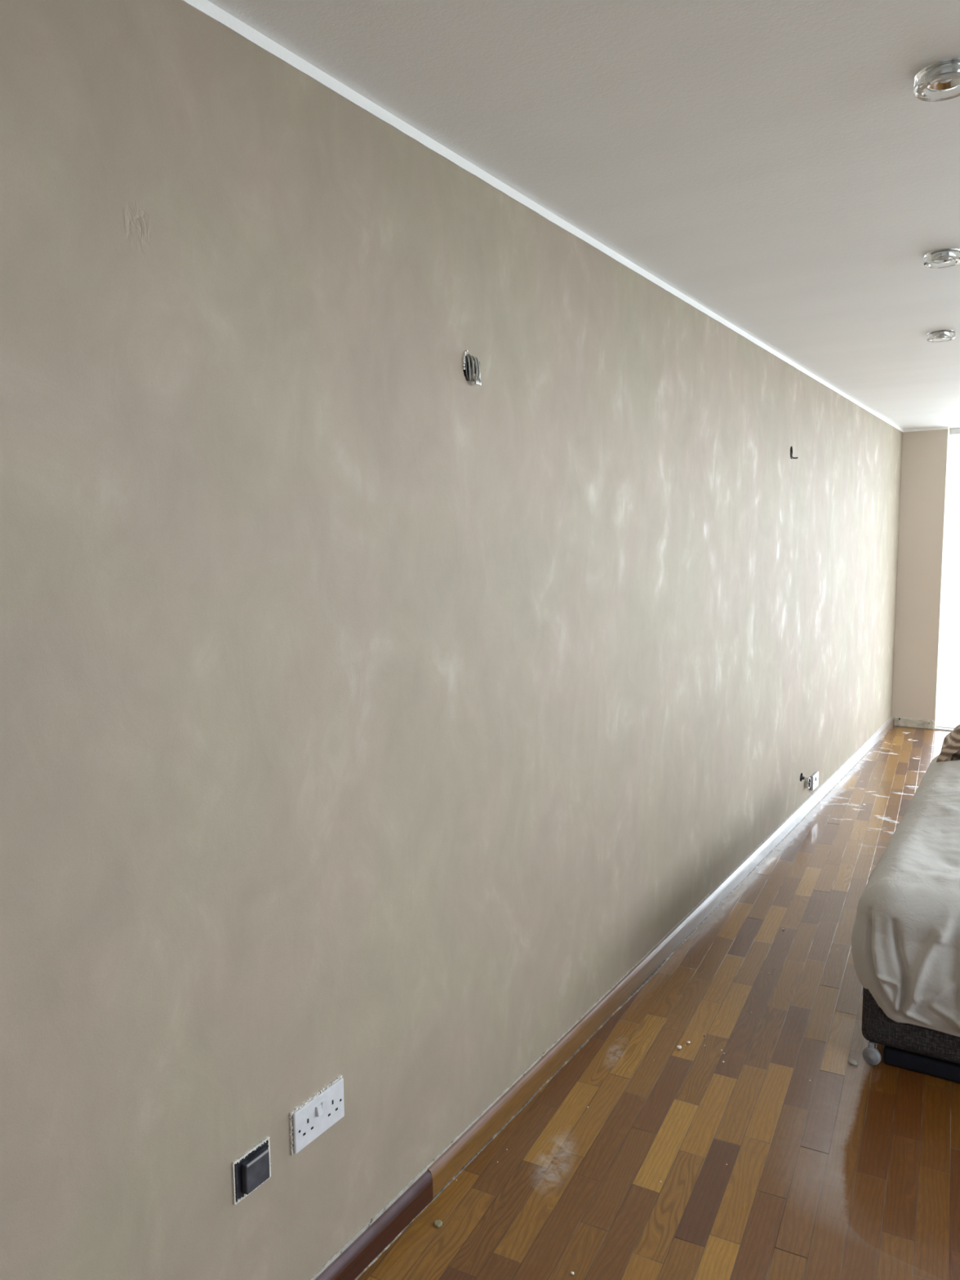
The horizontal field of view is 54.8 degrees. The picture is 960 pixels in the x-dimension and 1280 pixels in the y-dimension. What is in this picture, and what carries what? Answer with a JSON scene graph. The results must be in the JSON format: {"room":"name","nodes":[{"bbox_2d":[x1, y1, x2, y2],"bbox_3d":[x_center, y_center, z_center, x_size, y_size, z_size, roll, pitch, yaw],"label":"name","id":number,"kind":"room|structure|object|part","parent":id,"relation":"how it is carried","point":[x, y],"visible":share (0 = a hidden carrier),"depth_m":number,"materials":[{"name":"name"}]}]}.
{"room":"bedroom","nodes":[
{"label":"bedroom","id":0,"kind":"room"},
{"bbox_2d":[0,0,902,1279],"bbox_3d":[0.460,-0.004,3.259,0.250,2.650,11.550,3,7,33],"label":"wall","id":1,"kind":"structure","parent":0,"point":[371,710],"depth_m":1.83,"materials":[{"name":"paint"}]},
{"bbox_2d":[231,1136,271,1204],"bbox_3d":[-0.422,0.989,1.726,0.022,0.084,0.091,3,7,33],"label":"light switch","id":2,"kind":"object","parent":1,"relation":"attached to","point":[251,1169],"visible":1,"depth_m":1.71,"materials":[{"name":"black plastic"}]},
{"bbox_2d":[288,1075,344,1155],"bbox_3d":[-0.326,0.959,1.873,0.026,0.090,0.152,3,7,33],"label":"wall socket","id":3,"kind":"object","parent":1,"relation":"attached to","point":[309,1119],"visible":1,"depth_m":1.86,"materials":[{"name":"plastic"}]},
{"bbox_2d":[462,350,481,385],"bbox_3d":[-0.031,-0.648,2.207,0.062,0.080,0.057,3,7,33],"label":"cable bundle","id":4,"kind":"object","parent":1,"relation":"attached to","point":[468,358],"visible":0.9,"depth_m":2.19,"materials":[{"name":"plastic"}]},
{"bbox_2d":[182,0,903,432],"bbox_3d":[0.497,-1.194,2.971,0.004,0.023,10.930,3,7,33],"label":"trim","id":5,"kind":"structure","parent":1,"relation":"attached to","point":[206,7],"depth_m":2.06,"materials":[{"name":"white paint"}]},
{"bbox_2d":[309,716,892,1279],"bbox_3d":[1.217,1.036,4.308,0.003,0.016,8.330,3,7,33],"label":"trim","id":6,"kind":"structure","parent":1,"relation":"attached to","point":[419,1175],"depth_m":2.49,"materials":[{"name":"paint"}]},
{"bbox_2d":[314,717,893,1279],"bbox_3d":[0.523,1.195,3.220,0.019,0.073,10.930,3,7,33],"label":"baseboard","id":7,"kind":"structure","parent":1,"relation":"attached to","point":[459,1153],"depth_m":2.65,"materials":[{"name":"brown wood"}]},
{"bbox_2d":[354,726,893,1279],"bbox_3d":[1.335,1.092,4.457,0.013,0.005,7.896,3,7,33],"label":"trim","id":8,"kind":"structure","parent":1,"relation":"attached to","point":[661,965],"depth_m":2.88,"materials":[{"name":"brown wood"}]},
{"bbox_2d":[804,777,810,788],"bbox_3d":[1.859,0.816,5.316,0.067,0.062,0.062,3,7,33],"label":"junction box","id":9,"kind":"object","parent":1,"relation":"attached to","point":[807,780],"visible":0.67,"depth_m":5.29,"materials":[{"name":"metal"}]},
{"bbox_2d":[809,771,818,791],"bbox_3d":[1.965,0.828,5.440,0.034,0.086,0.139,3,7,33],"label":"wall socket","id":10,"kind":"object","parent":1,"relation":"attached to","point":[815,776],"visible":1,"depth_m":5.41,"materials":[{"name":"grey plastic"}]},
{"bbox_2d":[207,0,959,429],"bbox_3d":[2.383,-1.185,1.928,4.300,0.150,11.220,3,7,33],"label":"ceiling","id":11,"kind":"structure","parent":0,"point":[779,166],"depth_m":2.02,"materials":[{"name":"paint"}]},
{"bbox_2d":[913,57,959,102],"bbox_3d":[0.885,-1.064,1.761,0.110,0.030,0.110,3,7,33],"label":"recessed light","id":12,"kind":"object","parent":11,"relation":"in","point":[940,81],"visible":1,"depth_m":1.76,"materials":[{"name":"silver glass"}]},
{"bbox_3d":[0.885,-1.068,1.760,0.028,0.010,0.028,3,7,33],"label":"bulb","id":13,"kind":"part","parent":12,"relation":"part of","materials":[{"name":"white glass"}]},
{"bbox_2d":[926,329,955,342],"bbox_3d":[1.986,-1.309,3.988,0.110,0.030,0.110,3,7,33],"label":"recessed light","id":14,"kind":"object","parent":11,"relation":"in","point":[941,335],"visible":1,"depth_m":3.95,"materials":[{"name":"silver metal"}]},
{"bbox_2d":[923,248,959,268],"bbox_3d":[1.442,-1.187,2.882,0.110,0.030,0.110,3,7,33],"label":"recessed light","id":15,"kind":"object","parent":11,"relation":"in","point":[948,257],"visible":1,"depth_m":2.85,"materials":[{"name":"silver metal"}]},
{"bbox_2d":[356,725,959,1279],"bbox_3d":[2.325,1.389,2.079,4.300,0.100,10.930,3,7,33],"label":"floor","id":16,"kind":"structure","parent":0,"point":[850,1171],"depth_m":2.48,"materials":[{"name":"brown wood"}]},
{"bbox_2d":[433,1219,442,1227],"bbox_3d":[-0.097,1.348,2.139,0.020,0.006,0.020,3,7,33],"label":"chip","id":17,"kind":"object","parent":16,"relation":"on","point":[437,1223],"visible":1,"depth_m":2.14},
{"bbox_2d":[848,1059,857,1065],"bbox_3d":[1.121,1.269,2.783,0.022,0.009,0.030,-4,7,-32],"label":"clump","id":18,"kind":"object","parent":16,"relation":"on","point":[854,1062],"visible":1,"depth_m":2.78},
{"bbox_2d":[862,986,959,1065],"bbox_3d":[2.334,0.957,3.229,1.550,0.514,2.059,3,7,31],"label":"bed","id":19,"kind":"object","parent":16,"relation":"on","point":[877,1027],"visible":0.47,"depth_m":2.73,"materials":[{"name":"fabric"}]},
{"bbox_3d":[1.176,1.222,2.782,0.016,0.031,0.022,3,7,31],"label":"caster stem","id":20,"kind":"part","parent":19,"relation":"part of","materials":[{"name":"grey plastic"}]},
{"bbox_2d":[851,755,959,1036],"bbox_3d":[2.324,0.840,3.208,1.651,0.438,2.123,3,7,31],"label":"sheet","id":21,"kind":"object","parent":19,"relation":"on","point":[905,935],"visible":0.99,"depth_m":2.71,"materials":[{"name":"fabric"}]},
{"bbox_2d":[936,724,959,762],"bbox_3d":[2.575,0.565,4.178,0.923,0.411,0.300,3,7,31],"label":"blanket","id":22,"kind":"object","parent":19,"relation":"on","point":[950,748],"visible":0.5,"depth_m":4.26,"materials":[{"name":"brown fabric"}]},
{"bbox_2d":[883,1045,959,1083],"bbox_3d":[2.096,1.223,2.933,1.350,0.052,1.200,3,7,31],"label":"bag","id":23,"kind":"object","parent":16,"relation":"on","point":[922,1064],"visible":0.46,"depth_m":2.72,"materials":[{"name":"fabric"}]},
{"bbox_2d":[891,426,951,729],"bbox_3d":[3.673,-0.501,7.704,0.330,2.650,0.290,3,7,33],"label":"wall","id":24,"kind":"structure","parent":0,"point":[926,465],"depth_m":7.58,"materials":[{"name":"beige paint"}]},
{"bbox_2d":[893,715,934,729],"bbox_3d":[3.608,0.689,7.700,0.307,0.085,0.012,3,7,33],"label":"baseboard","id":25,"kind":"structure","parent":24,"relation":"attached to","point":[904,722],"depth_m":7.70,"materials":[{"name":"beige wood"}]},
{"bbox_2d":[903,426,947,431],"bbox_3d":[3.586,-1.695,7.453,0.327,0.021,0.004,3,7,33],"label":"trim","id":26,"kind":"structure","parent":24,"relation":"attached to","point":[937,428],"depth_m":7.45,"materials":[{"name":"white paint"}]},
{"bbox_2d":[934,427,959,731],"bbox_3d":[5.376,-0.384,6.568,3.770,2.470,0.195,3,7,33],"label":"window","id":27,"kind":"structure","parent":24,"relation":"in","point":[956,431],"depth_m":7.57,"materials":[{"name":"metal"}]},
{"bbox_3d":[5.365,0.811,6.663,3.770,0.010,0.010,3,7,33],"label":"track rail","id":28,"kind":"part","parent":27,"relation":"part of","materials":[{"name":"metal"}]},
{"bbox_3d":[5.403,-1.593,6.497,3.770,0.050,0.060,3,7,33],"label":"head frame","id":29,"kind":"part","parent":27,"relation":"part of","materials":[{"name":"metal"}]},
{"bbox_2d":[938,694,959,727],"bbox_3d":[5.970,0.811,7.545,7.500,0.138,1.980,3,7,33],"label":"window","id":30,"kind":"structure","parent":24,"relation":"attached to","point":[949,705],"depth_m":8.53,"materials":[{"name":"glass"}]},
{"bbox_2d":[951,435,959,449],"bbox_3d":[6.003,-1.814,7.351,7.500,0.200,1.880,3,7,33],"label":"window","id":31,"kind":"structure","parent":24,"relation":"attached to","point":[955,438],"depth_m":8.55,"materials":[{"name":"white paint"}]},
{"bbox_2d":[940,675,959,695],"bbox_3d":[6.491,0.636,8.344,7.500,0.310,0.150,3,7,33],"label":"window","id":32,"kind":"structure","parent":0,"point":[950,686],"depth_m":9.36,"materials":[{"name":"white glass"}]},
{"label":"outside","id":33,"kind":"structure","parent":0,"visible":0},
{"bbox_2d":[941,610,959,676],"bbox_3d":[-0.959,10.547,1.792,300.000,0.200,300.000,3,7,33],"label":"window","id":34,"kind":"structure","parent":33,"point":[950,666],"depth_m":91.72,"materials":[{"name":"white glass"}]}
]}

